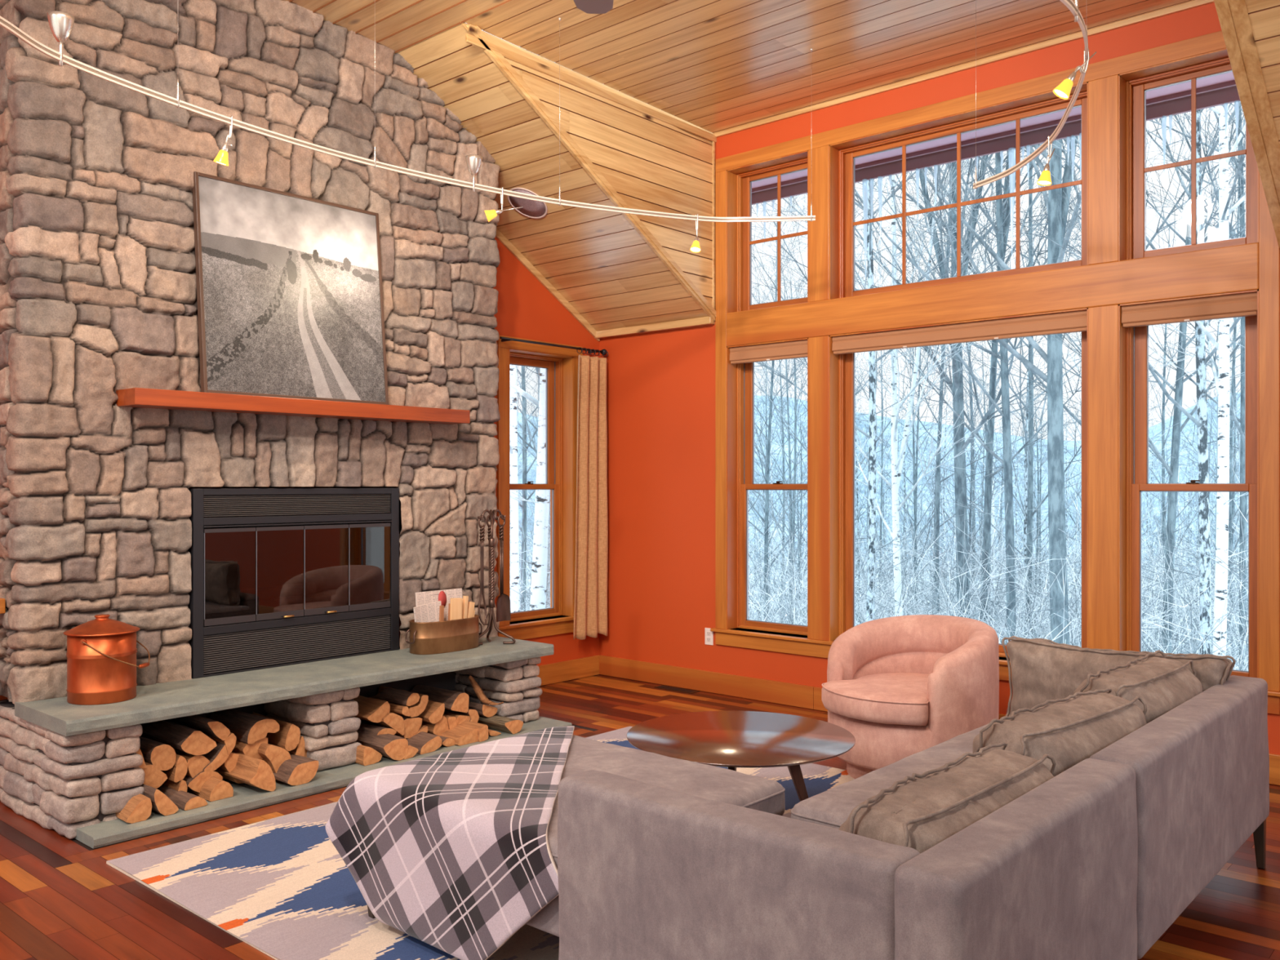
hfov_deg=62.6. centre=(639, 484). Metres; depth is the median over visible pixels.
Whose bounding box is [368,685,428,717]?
log
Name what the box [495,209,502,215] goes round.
socket
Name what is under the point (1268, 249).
trim
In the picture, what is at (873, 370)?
tree
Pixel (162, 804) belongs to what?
log
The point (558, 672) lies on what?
baseboard
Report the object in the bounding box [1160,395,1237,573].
tree
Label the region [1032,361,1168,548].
tree
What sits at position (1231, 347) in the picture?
tree
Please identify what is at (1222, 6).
trim
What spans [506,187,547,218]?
recessed light
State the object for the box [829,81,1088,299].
window
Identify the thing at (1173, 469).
maple tree
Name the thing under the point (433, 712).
log
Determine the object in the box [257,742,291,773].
log
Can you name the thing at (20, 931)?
floor
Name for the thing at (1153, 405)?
tree
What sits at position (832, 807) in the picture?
seat cushion
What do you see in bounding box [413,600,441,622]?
newspaper
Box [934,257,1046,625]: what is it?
tree
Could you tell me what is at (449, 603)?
stick
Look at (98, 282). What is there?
stone fireplace
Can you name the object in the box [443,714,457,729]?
log
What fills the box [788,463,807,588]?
tree
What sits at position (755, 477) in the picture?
tree
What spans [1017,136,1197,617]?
tree
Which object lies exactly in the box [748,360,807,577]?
tree
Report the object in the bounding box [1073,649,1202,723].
cushion
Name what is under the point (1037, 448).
tree
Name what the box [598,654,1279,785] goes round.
baseboard
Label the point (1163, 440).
tree
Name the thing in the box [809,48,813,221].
hanger
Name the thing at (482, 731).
log
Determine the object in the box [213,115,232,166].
lamp
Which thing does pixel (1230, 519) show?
tree
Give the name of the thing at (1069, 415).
tree
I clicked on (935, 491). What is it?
tree
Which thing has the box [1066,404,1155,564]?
tree
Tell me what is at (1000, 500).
tree
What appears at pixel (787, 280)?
maple tree
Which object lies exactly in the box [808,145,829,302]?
trim
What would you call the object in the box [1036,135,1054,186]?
lamp
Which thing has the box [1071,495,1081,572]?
tree
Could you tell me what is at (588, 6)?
ceiling fan
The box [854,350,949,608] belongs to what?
tree
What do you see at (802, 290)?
tree
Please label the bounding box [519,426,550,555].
tree
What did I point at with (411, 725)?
log
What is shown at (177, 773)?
log
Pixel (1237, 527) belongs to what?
tree
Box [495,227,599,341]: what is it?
trim
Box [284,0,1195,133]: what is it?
ceiling
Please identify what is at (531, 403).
tree
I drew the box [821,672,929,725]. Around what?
seat cushion
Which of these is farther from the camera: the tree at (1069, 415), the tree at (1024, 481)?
the tree at (1024, 481)
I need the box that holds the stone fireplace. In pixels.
[0,0,572,848]
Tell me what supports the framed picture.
on the mantel shelf at (143, 397)
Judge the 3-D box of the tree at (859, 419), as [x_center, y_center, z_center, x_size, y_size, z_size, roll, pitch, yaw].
[6.170,1.743,29.220,2.244,8.109,1.898,0,0,-3]
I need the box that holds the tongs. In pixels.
[477,515,487,625]
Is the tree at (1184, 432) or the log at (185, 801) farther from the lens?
the tree at (1184, 432)
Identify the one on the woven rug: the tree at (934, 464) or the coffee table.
the coffee table
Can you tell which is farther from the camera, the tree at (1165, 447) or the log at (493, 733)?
the tree at (1165, 447)
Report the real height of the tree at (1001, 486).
8.806 m
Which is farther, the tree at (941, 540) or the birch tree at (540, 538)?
the tree at (941, 540)
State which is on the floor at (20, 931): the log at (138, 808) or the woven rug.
the woven rug
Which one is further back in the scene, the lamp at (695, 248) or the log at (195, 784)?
the lamp at (695, 248)
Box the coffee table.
[626,711,855,801]
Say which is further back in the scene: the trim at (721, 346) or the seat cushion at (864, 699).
the trim at (721, 346)
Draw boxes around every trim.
[465,33,716,142]
[466,23,715,320]
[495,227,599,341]
[497,335,582,356]
[497,346,509,626]
[497,620,573,639]
[498,615,573,630]
[573,356,577,616]
[595,316,715,338]
[710,627,1279,697]
[712,141,715,309]
[713,0,1213,137]
[715,30,1226,172]
[715,169,727,629]
[715,631,1279,714]
[726,242,1258,346]
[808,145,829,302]
[808,335,829,640]
[1088,74,1118,264]
[1088,304,1118,650]
[1213,0,1279,248]
[1227,0,1279,204]
[1258,173,1279,691]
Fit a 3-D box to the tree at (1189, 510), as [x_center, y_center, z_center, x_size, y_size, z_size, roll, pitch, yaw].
[24.194,2.470,45.968,3.673,9.905,2.956,0,0,-15]
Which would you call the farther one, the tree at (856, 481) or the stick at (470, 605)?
the tree at (856, 481)
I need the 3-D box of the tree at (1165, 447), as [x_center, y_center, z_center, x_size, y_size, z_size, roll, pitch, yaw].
[43.413,2.786,87.677,4.832,13.346,3.896,0,0,-43]
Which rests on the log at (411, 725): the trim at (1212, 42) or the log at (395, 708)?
the log at (395, 708)
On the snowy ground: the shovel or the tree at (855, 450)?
the tree at (855, 450)
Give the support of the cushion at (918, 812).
on the sectional sofa
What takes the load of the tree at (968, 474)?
on the snowy ground
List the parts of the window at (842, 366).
frame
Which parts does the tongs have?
tong arm, handle, tong arm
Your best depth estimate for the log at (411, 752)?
5.40 m
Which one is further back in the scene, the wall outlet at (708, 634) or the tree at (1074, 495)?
the tree at (1074, 495)
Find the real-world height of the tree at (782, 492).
12.827 m
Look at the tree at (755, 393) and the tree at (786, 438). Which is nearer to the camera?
the tree at (755, 393)
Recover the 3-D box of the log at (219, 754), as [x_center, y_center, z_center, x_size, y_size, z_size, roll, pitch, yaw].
[-2.070,1.243,4.927,0.405,0.113,0.122,0,0,43]
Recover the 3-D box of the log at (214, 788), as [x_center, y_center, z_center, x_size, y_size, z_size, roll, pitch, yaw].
[-2.010,1.363,4.835,0.406,0.080,0.113,0,0,44]
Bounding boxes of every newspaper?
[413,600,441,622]
[415,588,462,621]
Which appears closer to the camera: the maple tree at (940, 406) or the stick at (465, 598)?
the stick at (465, 598)
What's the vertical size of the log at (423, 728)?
0.086 m
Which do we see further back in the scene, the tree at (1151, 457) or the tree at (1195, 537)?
the tree at (1151, 457)
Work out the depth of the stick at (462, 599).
6.14 m
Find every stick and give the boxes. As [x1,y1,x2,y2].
[439,605,444,621]
[448,603,450,620]
[449,597,462,620]
[462,595,468,618]
[462,599,463,618]
[466,601,475,617]
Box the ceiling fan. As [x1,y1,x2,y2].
[573,0,613,13]
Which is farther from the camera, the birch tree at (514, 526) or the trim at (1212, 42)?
the birch tree at (514, 526)
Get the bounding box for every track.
[0,16,815,222]
[973,0,1088,188]
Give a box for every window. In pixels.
[509,348,573,624]
[726,150,808,313]
[726,337,808,638]
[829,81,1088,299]
[829,307,1088,657]
[1118,48,1258,261]
[1118,289,1258,678]
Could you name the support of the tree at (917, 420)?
on the snowy ground
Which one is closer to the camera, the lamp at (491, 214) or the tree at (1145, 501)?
the lamp at (491, 214)
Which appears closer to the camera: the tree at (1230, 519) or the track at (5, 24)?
the track at (5, 24)
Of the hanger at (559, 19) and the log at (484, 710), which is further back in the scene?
the log at (484, 710)
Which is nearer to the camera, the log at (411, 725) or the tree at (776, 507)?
the log at (411, 725)
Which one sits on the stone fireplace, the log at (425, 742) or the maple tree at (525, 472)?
the log at (425, 742)
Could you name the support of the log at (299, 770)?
on the stone fireplace
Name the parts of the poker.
rod, handle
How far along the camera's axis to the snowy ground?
208.80 m
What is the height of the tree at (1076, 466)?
10.710 m
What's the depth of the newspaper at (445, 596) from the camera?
6.13 m
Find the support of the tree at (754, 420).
on the snowy ground
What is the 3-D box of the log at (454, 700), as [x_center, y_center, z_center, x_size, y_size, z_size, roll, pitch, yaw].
[-1.149,1.217,5.978,0.402,0.116,0.130,0,0,41]
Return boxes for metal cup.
[47,10,74,43]
[465,154,482,175]
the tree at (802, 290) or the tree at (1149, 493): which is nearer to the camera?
the tree at (802, 290)
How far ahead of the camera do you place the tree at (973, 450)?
35.13 m
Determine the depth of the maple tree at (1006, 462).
17.45 m
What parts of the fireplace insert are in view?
glass door, door rail, door rail, glass door, door rail, door rail, door handle, glass door, door rail, door rail, door handle, glass door, door rail, door rail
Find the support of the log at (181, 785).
on the log at (185, 801)
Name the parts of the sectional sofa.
leg, panel, panel, panel, leg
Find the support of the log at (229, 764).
on the log at (250, 771)
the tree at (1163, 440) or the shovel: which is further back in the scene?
the tree at (1163, 440)
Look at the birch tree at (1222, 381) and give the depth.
13.11 m
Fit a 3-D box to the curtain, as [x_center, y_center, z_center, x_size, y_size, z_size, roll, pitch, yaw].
[-0.365,0.065,7.808,0.065,2.146,0.400,0,0,41]
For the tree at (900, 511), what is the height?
10.307 m
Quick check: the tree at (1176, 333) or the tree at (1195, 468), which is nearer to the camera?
the tree at (1195, 468)
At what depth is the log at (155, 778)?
4.59 m
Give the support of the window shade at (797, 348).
attached to the window at (740, 376)
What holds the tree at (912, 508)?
on the snowy ground
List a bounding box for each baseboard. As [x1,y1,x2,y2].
[536,655,599,685]
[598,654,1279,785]
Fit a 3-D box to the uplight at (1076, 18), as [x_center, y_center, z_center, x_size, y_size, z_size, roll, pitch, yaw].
[1.386,-1.558,3.345,0.085,0.175,0.085,0,0,41]
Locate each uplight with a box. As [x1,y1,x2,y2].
[47,10,74,66]
[465,154,482,191]
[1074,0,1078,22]
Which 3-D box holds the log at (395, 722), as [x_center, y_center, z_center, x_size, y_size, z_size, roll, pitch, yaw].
[-1.439,1.260,5.654,0.402,0.130,0.131,0,0,41]
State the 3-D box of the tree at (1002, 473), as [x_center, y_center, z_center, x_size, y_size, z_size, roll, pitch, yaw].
[17.299,1.105,50.490,4.324,13.163,4.456,0,0,17]
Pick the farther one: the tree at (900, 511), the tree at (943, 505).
the tree at (943, 505)
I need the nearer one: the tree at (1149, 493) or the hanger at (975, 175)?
the hanger at (975, 175)
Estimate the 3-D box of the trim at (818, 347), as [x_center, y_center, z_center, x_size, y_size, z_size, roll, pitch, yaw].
[1.191,0.023,6.811,0.153,1.946,0.140,0,0,41]
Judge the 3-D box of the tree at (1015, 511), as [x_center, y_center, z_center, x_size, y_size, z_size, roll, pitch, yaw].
[24.775,1.180,68.451,4.350,14.577,5.406,0,0,-18]
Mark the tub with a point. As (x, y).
(461, 634)
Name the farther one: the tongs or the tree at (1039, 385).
the tree at (1039, 385)
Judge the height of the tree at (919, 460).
11.046 m
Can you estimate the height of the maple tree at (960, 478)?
21.322 m
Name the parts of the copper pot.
lid, handle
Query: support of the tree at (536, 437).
on the snowy ground
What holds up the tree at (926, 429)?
on the snowy ground
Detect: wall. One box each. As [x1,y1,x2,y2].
[0,237,599,700]
[599,2,1279,755]
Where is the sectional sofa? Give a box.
[367,675,1269,959]
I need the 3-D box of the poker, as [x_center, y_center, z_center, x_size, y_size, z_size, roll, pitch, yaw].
[-0.901,0.519,6.326,0.031,0.683,0.066,0,0,22]
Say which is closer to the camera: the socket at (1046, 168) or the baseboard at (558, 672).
the socket at (1046, 168)
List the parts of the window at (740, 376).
sash, sash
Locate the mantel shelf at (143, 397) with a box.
[115,387,470,424]
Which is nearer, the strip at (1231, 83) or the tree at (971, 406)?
the strip at (1231, 83)
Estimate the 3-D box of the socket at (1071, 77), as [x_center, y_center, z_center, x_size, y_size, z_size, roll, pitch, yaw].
[1.506,-1.423,3.681,0.033,0.040,0.028,0,0,41]
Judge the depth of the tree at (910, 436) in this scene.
66.18 m
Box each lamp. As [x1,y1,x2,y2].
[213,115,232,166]
[484,186,522,222]
[689,213,700,253]
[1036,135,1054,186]
[1053,48,1096,99]
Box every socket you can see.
[221,142,227,151]
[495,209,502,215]
[1043,163,1049,171]
[1066,71,1076,82]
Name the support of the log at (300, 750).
on the log at (299, 770)
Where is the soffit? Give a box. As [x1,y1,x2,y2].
[751,71,1234,188]
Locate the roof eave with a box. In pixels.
[751,85,1239,204]
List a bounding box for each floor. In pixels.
[0,674,1279,959]
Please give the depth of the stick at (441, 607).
6.04 m
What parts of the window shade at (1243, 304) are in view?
rail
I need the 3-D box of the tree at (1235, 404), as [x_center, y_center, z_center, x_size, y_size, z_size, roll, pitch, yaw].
[16.459,0.474,29.589,3.191,11.594,2.708,0,0,-3]
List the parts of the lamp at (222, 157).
lamp shade, stem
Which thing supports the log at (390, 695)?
on the log at (415, 710)
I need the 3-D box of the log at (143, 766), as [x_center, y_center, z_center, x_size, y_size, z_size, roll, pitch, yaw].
[-2.310,1.164,4.666,0.402,0.129,0.083,0,0,41]
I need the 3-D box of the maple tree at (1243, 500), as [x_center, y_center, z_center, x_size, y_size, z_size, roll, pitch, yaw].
[10.164,-4.639,18.717,5.590,18.892,6.632,0,0,-4]
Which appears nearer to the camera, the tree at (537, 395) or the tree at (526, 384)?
the tree at (537, 395)
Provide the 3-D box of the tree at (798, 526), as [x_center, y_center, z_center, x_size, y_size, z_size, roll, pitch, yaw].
[5.075,2.574,33.652,2.247,7.233,1.799,0,0,4]
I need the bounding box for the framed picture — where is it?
[192,171,388,404]
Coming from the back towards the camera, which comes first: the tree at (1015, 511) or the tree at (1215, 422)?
the tree at (1015, 511)
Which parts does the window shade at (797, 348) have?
rail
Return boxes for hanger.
[176,79,179,107]
[373,143,376,167]
[558,17,561,205]
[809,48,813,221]
[974,0,977,189]
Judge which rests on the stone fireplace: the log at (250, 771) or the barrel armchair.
the log at (250, 771)
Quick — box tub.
[405,614,482,654]
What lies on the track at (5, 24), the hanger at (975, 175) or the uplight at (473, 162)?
the uplight at (473, 162)
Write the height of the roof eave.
0.155 m
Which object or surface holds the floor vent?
in the floor at (20, 931)
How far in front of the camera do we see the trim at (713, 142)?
7.30 m
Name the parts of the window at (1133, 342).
frame, sash, sash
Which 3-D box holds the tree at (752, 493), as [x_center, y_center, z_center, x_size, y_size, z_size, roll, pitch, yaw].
[7.083,4.075,61.830,2.017,8.108,2.519,0,0,-26]
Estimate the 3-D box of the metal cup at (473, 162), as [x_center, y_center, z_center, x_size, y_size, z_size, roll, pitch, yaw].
[-0.835,-1.599,5.289,0.085,0.093,0.085,0,0,41]
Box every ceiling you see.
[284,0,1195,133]
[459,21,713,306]
[1244,0,1279,144]
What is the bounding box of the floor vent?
[654,684,698,693]
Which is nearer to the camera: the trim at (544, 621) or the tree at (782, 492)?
the trim at (544, 621)
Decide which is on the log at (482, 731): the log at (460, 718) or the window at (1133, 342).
the log at (460, 718)
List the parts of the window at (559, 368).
sash, sash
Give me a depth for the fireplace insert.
5.54 m
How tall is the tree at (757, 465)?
10.628 m
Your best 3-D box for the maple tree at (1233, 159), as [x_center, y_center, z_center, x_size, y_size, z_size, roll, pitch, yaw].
[9.646,-4.938,15.190,6.143,18.752,6.447,0,0,9]
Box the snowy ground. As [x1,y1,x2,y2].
[517,391,1248,647]
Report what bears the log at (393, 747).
on the stone fireplace
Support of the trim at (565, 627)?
attached to the wall at (526, 309)
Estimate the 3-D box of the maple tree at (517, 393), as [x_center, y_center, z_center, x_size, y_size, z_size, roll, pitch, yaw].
[-1.405,-3.076,21.207,5.145,15.708,5.399,0,0,-18]
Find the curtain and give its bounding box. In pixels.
[573,346,608,639]
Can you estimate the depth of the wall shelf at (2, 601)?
4.67 m
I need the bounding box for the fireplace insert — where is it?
[187,488,399,678]
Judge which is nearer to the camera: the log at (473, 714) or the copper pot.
the copper pot
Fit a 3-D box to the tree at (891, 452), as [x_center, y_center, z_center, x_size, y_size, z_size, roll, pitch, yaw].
[22.332,2.997,93.798,4.169,12.439,4.643,0,0,-44]
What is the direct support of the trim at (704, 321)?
attached to the wall at (660, 385)
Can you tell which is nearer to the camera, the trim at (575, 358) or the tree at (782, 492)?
the trim at (575, 358)
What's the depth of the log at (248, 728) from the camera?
4.99 m
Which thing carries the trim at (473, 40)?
attached to the ceiling at (653, 164)
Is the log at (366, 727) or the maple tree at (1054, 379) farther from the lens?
the maple tree at (1054, 379)
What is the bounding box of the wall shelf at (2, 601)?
[0,598,5,613]
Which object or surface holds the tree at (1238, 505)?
on the snowy ground
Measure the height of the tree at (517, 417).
9.048 m
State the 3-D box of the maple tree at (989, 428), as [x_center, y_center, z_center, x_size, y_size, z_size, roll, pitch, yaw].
[7.028,-4.586,19.700,5.947,18.765,5.629,0,0,-43]
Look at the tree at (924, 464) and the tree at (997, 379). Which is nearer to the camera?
the tree at (997, 379)
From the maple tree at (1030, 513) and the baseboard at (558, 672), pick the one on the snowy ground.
the maple tree at (1030, 513)
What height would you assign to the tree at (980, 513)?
6.411 m
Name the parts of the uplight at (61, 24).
stem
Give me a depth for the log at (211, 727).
4.82 m
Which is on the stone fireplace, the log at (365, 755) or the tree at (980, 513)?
the log at (365, 755)
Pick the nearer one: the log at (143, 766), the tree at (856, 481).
the log at (143, 766)
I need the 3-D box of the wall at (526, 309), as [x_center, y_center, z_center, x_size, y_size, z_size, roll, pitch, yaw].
[-1.757,-0.535,6.566,0.200,4.170,4.156,0,0,41]
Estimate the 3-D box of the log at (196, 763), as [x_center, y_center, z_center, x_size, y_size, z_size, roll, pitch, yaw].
[-2.073,1.267,4.819,0.242,0.100,0.110,0,0,41]
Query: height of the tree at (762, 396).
13.790 m
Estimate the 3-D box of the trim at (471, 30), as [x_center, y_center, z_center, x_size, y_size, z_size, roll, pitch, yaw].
[-0.205,-1.829,6.498,0.027,1.381,2.180,0,0,41]
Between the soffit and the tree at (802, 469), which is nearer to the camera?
the soffit
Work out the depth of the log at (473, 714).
5.92 m
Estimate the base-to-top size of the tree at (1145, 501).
10.852 m
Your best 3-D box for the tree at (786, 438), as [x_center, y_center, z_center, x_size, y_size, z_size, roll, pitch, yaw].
[8.222,2.443,57.707,3.457,10.756,2.901,0,0,-22]
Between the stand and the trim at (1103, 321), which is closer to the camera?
the trim at (1103, 321)
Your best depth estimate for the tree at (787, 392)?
34.10 m
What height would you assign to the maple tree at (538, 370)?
15.706 m
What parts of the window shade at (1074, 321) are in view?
rail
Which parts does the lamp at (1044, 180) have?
lamp shade, bulb, stem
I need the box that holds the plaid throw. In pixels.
[325,725,574,959]
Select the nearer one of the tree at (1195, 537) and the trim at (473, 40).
the trim at (473, 40)
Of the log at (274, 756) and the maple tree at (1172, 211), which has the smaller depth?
the log at (274, 756)
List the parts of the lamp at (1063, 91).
bulb, lamp shade, stem, aiming lever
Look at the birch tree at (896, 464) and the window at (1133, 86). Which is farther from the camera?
the birch tree at (896, 464)
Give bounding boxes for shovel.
[496,514,511,622]
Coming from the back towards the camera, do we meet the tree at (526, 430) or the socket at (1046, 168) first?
the tree at (526, 430)
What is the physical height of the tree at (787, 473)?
9.224 m
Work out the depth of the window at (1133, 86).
5.55 m
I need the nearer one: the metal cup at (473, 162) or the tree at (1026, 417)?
the metal cup at (473, 162)
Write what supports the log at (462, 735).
on the stone fireplace
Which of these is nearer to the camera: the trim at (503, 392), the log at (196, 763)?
the log at (196, 763)
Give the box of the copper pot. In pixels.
[62,613,150,705]
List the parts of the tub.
handle, handle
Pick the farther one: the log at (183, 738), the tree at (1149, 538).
the tree at (1149, 538)
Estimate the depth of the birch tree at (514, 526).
15.81 m
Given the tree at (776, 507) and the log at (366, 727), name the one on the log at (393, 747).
the log at (366, 727)
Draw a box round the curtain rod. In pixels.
[499,336,607,355]
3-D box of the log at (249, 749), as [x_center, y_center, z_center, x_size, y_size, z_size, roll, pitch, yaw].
[-1.964,1.254,5.078,0.406,0.114,0.127,0,0,39]
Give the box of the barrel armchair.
[821,614,999,778]
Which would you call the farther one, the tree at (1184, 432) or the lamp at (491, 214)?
the tree at (1184, 432)
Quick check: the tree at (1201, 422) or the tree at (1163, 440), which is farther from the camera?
the tree at (1163, 440)
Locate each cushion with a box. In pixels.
[547,734,785,866]
[791,719,999,828]
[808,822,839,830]
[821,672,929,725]
[839,742,1056,853]
[972,688,1146,776]
[1001,635,1235,715]
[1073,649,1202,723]
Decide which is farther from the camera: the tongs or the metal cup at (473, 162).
the tongs
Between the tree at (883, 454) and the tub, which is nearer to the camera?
the tub
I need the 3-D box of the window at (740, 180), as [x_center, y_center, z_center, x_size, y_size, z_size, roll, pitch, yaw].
[0.915,-1.672,7.110,0.657,0.984,0.218,0,0,41]
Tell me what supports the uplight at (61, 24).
on the track at (5, 24)
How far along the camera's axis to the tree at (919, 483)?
77.62 m
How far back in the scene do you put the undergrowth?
21.18 m
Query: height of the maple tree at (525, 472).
15.001 m
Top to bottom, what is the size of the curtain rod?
0.048 m
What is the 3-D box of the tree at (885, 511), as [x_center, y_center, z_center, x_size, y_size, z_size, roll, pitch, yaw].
[12.495,2.549,53.701,3.081,10.324,3.829,0,0,15]
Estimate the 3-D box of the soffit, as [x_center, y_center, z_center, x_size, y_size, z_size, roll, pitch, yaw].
[2.032,-2.225,6.564,4.800,0.020,0.450,0,0,41]
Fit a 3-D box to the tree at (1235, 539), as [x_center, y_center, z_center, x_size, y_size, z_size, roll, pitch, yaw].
[36.350,3.286,64.359,3.243,10.439,2.596,0,0,18]
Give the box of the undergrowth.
[510,499,1248,671]
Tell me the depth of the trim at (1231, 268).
5.91 m
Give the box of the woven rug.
[106,726,854,959]
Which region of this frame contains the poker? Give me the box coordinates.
[486,515,494,625]
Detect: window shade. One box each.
[729,339,807,364]
[831,310,1087,354]
[1121,292,1257,327]
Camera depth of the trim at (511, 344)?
7.56 m
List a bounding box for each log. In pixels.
[115,794,151,823]
[135,748,146,768]
[138,736,176,770]
[139,783,178,815]
[142,720,217,755]
[142,761,167,788]
[156,784,208,810]
[161,754,187,782]
[162,778,187,791]
[173,747,210,777]
[174,714,230,740]
[182,770,222,792]
[186,776,233,801]
[201,740,229,771]
[205,732,236,755]
[208,708,279,743]
[213,751,275,791]
[217,751,243,783]
[231,737,267,759]
[251,712,300,751]
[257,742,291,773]
[272,753,319,785]
[287,736,305,756]
[353,695,390,722]
[354,711,404,735]
[355,730,408,760]
[355,744,382,765]
[356,721,396,735]
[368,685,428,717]
[379,688,419,706]
[388,702,409,716]
[394,713,422,737]
[403,745,418,759]
[404,731,441,754]
[408,724,427,738]
[410,684,469,712]
[417,699,444,724]
[421,715,448,735]
[435,734,455,746]
[440,724,478,746]
[443,710,471,724]
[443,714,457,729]
[444,708,479,722]
[459,720,488,742]
[468,701,497,717]
[477,715,523,733]
[488,728,501,736]
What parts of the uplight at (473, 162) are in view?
stem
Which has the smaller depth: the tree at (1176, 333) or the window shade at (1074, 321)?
the window shade at (1074, 321)
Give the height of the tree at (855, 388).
9.799 m
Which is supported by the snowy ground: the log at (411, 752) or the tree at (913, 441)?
the tree at (913, 441)
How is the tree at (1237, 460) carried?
on the snowy ground
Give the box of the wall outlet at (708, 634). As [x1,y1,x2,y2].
[705,627,713,644]
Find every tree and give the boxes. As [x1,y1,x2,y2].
[510,43,550,613]
[510,47,572,610]
[516,66,564,567]
[516,365,537,611]
[517,384,537,583]
[517,395,550,572]
[517,417,550,594]
[517,442,533,559]
[519,49,550,608]
[519,403,550,591]
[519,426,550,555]
[520,430,550,581]
[520,437,550,593]
[748,194,807,621]
[748,214,859,615]
[748,253,794,614]
[748,278,807,612]
[748,298,807,619]
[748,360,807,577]
[748,391,795,604]
[748,393,802,615]
[748,395,786,546]
[748,419,776,551]
[748,476,773,588]
[748,493,769,612]
[749,250,855,600]
[749,465,764,590]
[751,143,1161,644]
[751,177,986,622]
[754,155,1152,625]
[755,289,891,555]
[760,402,807,621]
[768,453,807,614]
[773,155,1012,622]
[774,472,806,565]
[777,438,805,564]
[779,253,902,618]
[782,453,806,543]
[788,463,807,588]
[801,388,878,572]
[854,135,1178,644]
[854,142,1081,613]
[854,143,1081,620]
[854,253,981,604]
[854,275,980,614]
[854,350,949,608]
[854,377,933,622]
[854,400,917,580]
[854,408,866,587]
[854,418,892,593]
[854,449,866,570]
[855,142,1160,624]
[862,434,910,608]
[862,453,903,589]
[875,400,971,596]
[875,409,942,577]
[875,443,924,576]
[876,452,911,580]
[878,435,942,549]
[881,228,1023,615]
[892,460,932,561]
[902,488,928,576]
[905,378,1002,604]
[905,448,942,600]
[906,143,1171,637]
[906,342,1039,624]
[909,429,952,578]
[909,464,942,614]
[909,483,929,568]
[917,371,979,607]
[918,342,1021,615]
[919,425,970,595]
[921,463,947,573]
[933,399,978,594]
[934,191,1081,605]
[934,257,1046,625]
[939,471,968,595]
[940,378,1023,552]
[944,104,1245,653]
[953,372,1042,586]
[962,102,1245,567]
[966,474,1005,578]
[966,480,991,578]
[967,512,980,611]
[968,474,995,564]
[975,485,1015,572]
[978,429,1048,613]
[982,392,1048,592]
[993,214,1166,626]
[994,500,1016,636]
[996,415,1081,604]
[1000,400,1080,633]
[1001,369,1080,637]
[1013,101,1245,654]
[1013,444,1048,600]
[1013,480,1048,551]
[1016,385,1081,572]
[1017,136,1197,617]
[1022,415,1081,622]
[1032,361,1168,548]
[1033,400,1080,597]
[1065,103,1248,656]
[1065,466,1081,591]
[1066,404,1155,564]
[1069,101,1248,671]
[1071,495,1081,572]
[1141,196,1238,648]
[1141,333,1214,577]
[1141,404,1185,582]
[1141,413,1192,604]
[1141,435,1191,599]
[1141,453,1161,560]
[1141,493,1159,558]
[1141,501,1157,568]
[1142,457,1184,604]
[1146,102,1248,644]
[1146,447,1186,554]
[1148,136,1248,659]
[1150,358,1239,577]
[1151,406,1217,583]
[1152,431,1196,590]
[1157,368,1248,637]
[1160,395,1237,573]
[1164,430,1214,647]
[1168,346,1239,544]
[1175,399,1248,620]
[1177,440,1217,611]
[1178,320,1248,650]
[1179,320,1248,596]
[1186,468,1237,621]
[1208,422,1248,585]
[1211,465,1239,584]
[1213,459,1248,618]
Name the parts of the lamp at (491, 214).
lamp shade, stem, aiming lever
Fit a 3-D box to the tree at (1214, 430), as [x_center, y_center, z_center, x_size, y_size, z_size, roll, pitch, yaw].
[27.384,0.498,50.049,5.402,14.567,4.347,0,0,-36]
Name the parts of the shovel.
handle, rod, blade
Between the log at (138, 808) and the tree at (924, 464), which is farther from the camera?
the tree at (924, 464)
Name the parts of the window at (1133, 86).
frame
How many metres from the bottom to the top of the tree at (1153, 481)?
9.596 m
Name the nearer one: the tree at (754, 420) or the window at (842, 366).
the window at (842, 366)
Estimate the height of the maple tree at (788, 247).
17.588 m
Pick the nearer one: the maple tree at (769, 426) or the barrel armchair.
the barrel armchair
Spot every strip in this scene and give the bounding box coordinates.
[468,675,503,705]
[751,80,1235,192]
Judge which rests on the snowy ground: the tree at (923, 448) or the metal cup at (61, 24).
the tree at (923, 448)
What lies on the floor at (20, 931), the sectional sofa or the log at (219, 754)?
the sectional sofa
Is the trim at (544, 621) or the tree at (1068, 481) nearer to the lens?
the trim at (544, 621)
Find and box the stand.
[477,509,515,645]
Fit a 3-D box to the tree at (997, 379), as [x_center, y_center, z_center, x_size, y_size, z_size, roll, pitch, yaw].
[15.535,1.183,48.300,4.141,12.606,4.268,0,0,35]
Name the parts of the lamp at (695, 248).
lamp shade, bulb, stem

